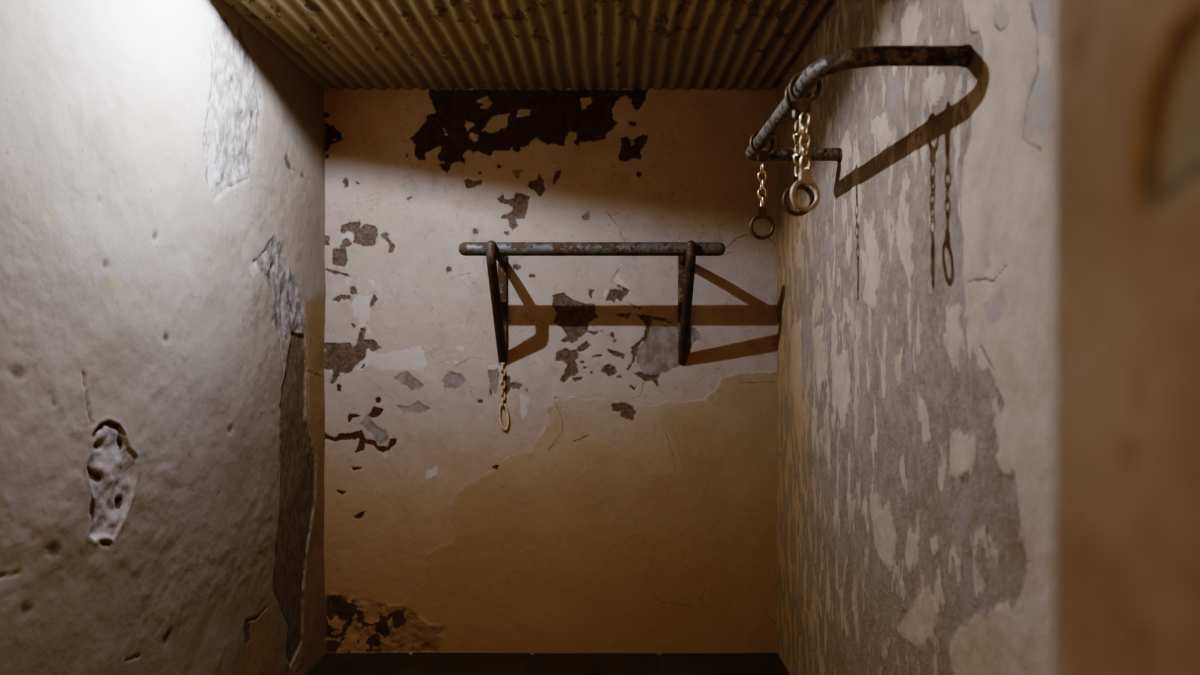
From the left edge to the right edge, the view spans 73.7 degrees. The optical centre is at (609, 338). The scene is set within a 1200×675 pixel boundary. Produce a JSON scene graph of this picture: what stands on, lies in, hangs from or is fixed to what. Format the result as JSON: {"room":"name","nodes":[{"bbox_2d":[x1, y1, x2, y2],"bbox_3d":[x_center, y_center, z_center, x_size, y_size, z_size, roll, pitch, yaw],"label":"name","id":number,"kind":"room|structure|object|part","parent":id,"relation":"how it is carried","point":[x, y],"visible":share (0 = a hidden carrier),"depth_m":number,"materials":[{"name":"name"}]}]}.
{"room":"prison interior","nodes":[
{"label":"prison interior","id":0,"kind":"room"},
{"bbox_2d":[0,0,325,674],"bbox_3d":[-1.318,0.130,1.880,0.022,2.680,3.760,0,0,0],"label":"wall","id":1,"kind":"structure","parent":0,"point":[163,283],"depth_m":2.33,"materials":[{"name":"paint"}]},
{"bbox_2d":[223,0,834,90],"bbox_3d":[-0.274,-1.156,1.875,2.216,0.017,3.750,0,0,0],"label":"ceiling","id":2,"kind":"structure","parent":0,"point":[354,45],"depth_m":3.10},
{"bbox_2d":[305,652,788,674],"bbox_3d":[-0.275,1.458,1.875,2.206,0.014,3.750,0,0,0],"label":"floor","id":3,"kind":"structure","parent":0,"point":[418,663],"depth_m":3.57,"materials":[{"name":"stone"}]},
{"bbox_2d":[324,88,777,655],"bbox_3d":[-0.270,0.130,3.700,2.260,2.680,0.020,0,0,0],"label":"wall","id":4,"kind":"structure","parent":0,"point":[626,500],"depth_m":3.70,"materials":[{"name":"paint"}]},
{"bbox_2d":[459,240,724,364],"bbox_3d":[-0.075,-0.142,3.497,1.112,0.528,0.454,0,0,0],"label":"wall rail","id":5,"kind":"object","parent":4,"relation":"attached to","point":[686,252],"visible":1,"depth_m":3.32,"materials":[{"name":"grey metal"}]},
{"bbox_3d":[-0.492,-0.364,3.525,0.039,0.049,0.360,0,0,-1],"label":"arm","id":6,"kind":"part","parent":5,"relation":"part of","materials":[{"name":"metal"}]},
{"bbox_3d":[-0.495,-0.151,3.693,0.042,0.476,0.026,0,0,0],"label":"wall plate","id":7,"kind":"part","parent":5,"relation":"part of","materials":[{"name":"paint"}]},
{"bbox_2d":[499,362,508,430],"bbox_3d":[-0.489,0.236,3.688,0.050,0.373,0.027,0,0,0],"label":"chain","id":8,"kind":"object","parent":5,"relation":"hanging from","point":[502,404],"visible":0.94,"depth_m":3.69,"materials":[{"name":"silver metal"}]},
{"bbox_3d":[0.336,-0.151,3.693,0.042,0.476,0.026,0,0,0],"label":"wall plate","id":9,"kind":"part","parent":5,"relation":"part of","materials":[{"name":"paint"}]},
{"bbox_3d":[0.334,-0.364,3.525,0.042,0.049,0.360,0,0,0],"label":"arm","id":10,"kind":"part","parent":5,"relation":"part of","materials":[{"name":"metal"}]},
{"bbox_2d":[776,0,1054,674],"bbox_3d":[0.769,0.130,2.030,0.013,2.680,3.460,0,0,0],"label":"wall","id":11,"kind":"structure","parent":0,"point":[915,492],"depth_m":1.97,"materials":[{"name":"paint"}]},
{"bbox_2d":[745,44,972,162],"bbox_3d":[0.613,-0.611,2.193,0.334,0.048,0.984,0,0,0],"label":"grab rail","id":12,"kind":"object","parent":11,"relation":"attached to","point":[870,56],"visible":0.86,"depth_m":1.75,"materials":[{"name":"metal"}]},
{"bbox_2d":[749,130,774,239],"bbox_3d":[0.467,-0.474,2.457,0.079,0.336,0.028,0,0,0],"label":"handcuffs","id":13,"kind":"object","parent":12,"relation":"hanging from","point":[761,155],"visible":0.91,"depth_m":2.45,"materials":[{"name":"metal"}]},
{"bbox_2d":[782,84,813,215],"bbox_3d":[0.467,-0.474,1.985,0.077,0.336,0.031,0,0,-9],"label":"handcuffs","id":14,"kind":"object","parent":12,"relation":"hanging from","point":[796,113],"visible":0.73,"depth_m":1.98,"materials":[{"name":"metal"}]},
{"bbox_2d":[788,71,821,211],"bbox_3d":[0.467,-0.474,1.915,0.075,0.336,0.037,0,0,4],"label":"handcuffs","id":15,"kind":"object","parent":12,"relation":"hanging from","point":[805,104],"visible":0.94,"depth_m":1.91,"materials":[{"name":"metal"}]},
{"bbox_2d":[837,150,842,162],"bbox_3d":[0.770,-0.610,2.662,0.019,0.046,0.046,0,0,0],"label":"mounting plate","id":16,"kind":"object","parent":12,"relation":"attached to","point":[839,152],"depth_m":2.64,"materials":[{"name":"metal"}]},
{"bbox_2d":[960,44,972,66],"bbox_3d":[0.770,-0.610,1.724,0.019,0.046,0.046,0,0,0],"label":"mounting plate","id":17,"kind":"object","parent":12,"relation":"attached to","point":[966,51],"depth_m":1.71,"materials":[{"name":"metal"}]},
{"bbox_2d":[1054,0,1199,674],"bbox_3d":[0.525,0.150,0.281,0.507,2.640,0.442,0,0,0],"label":"wall","id":18,"kind":"structure","parent":0,"point":[1127,412],"depth_m":0.42,"materials":[{"name":"paint"}]}
]}

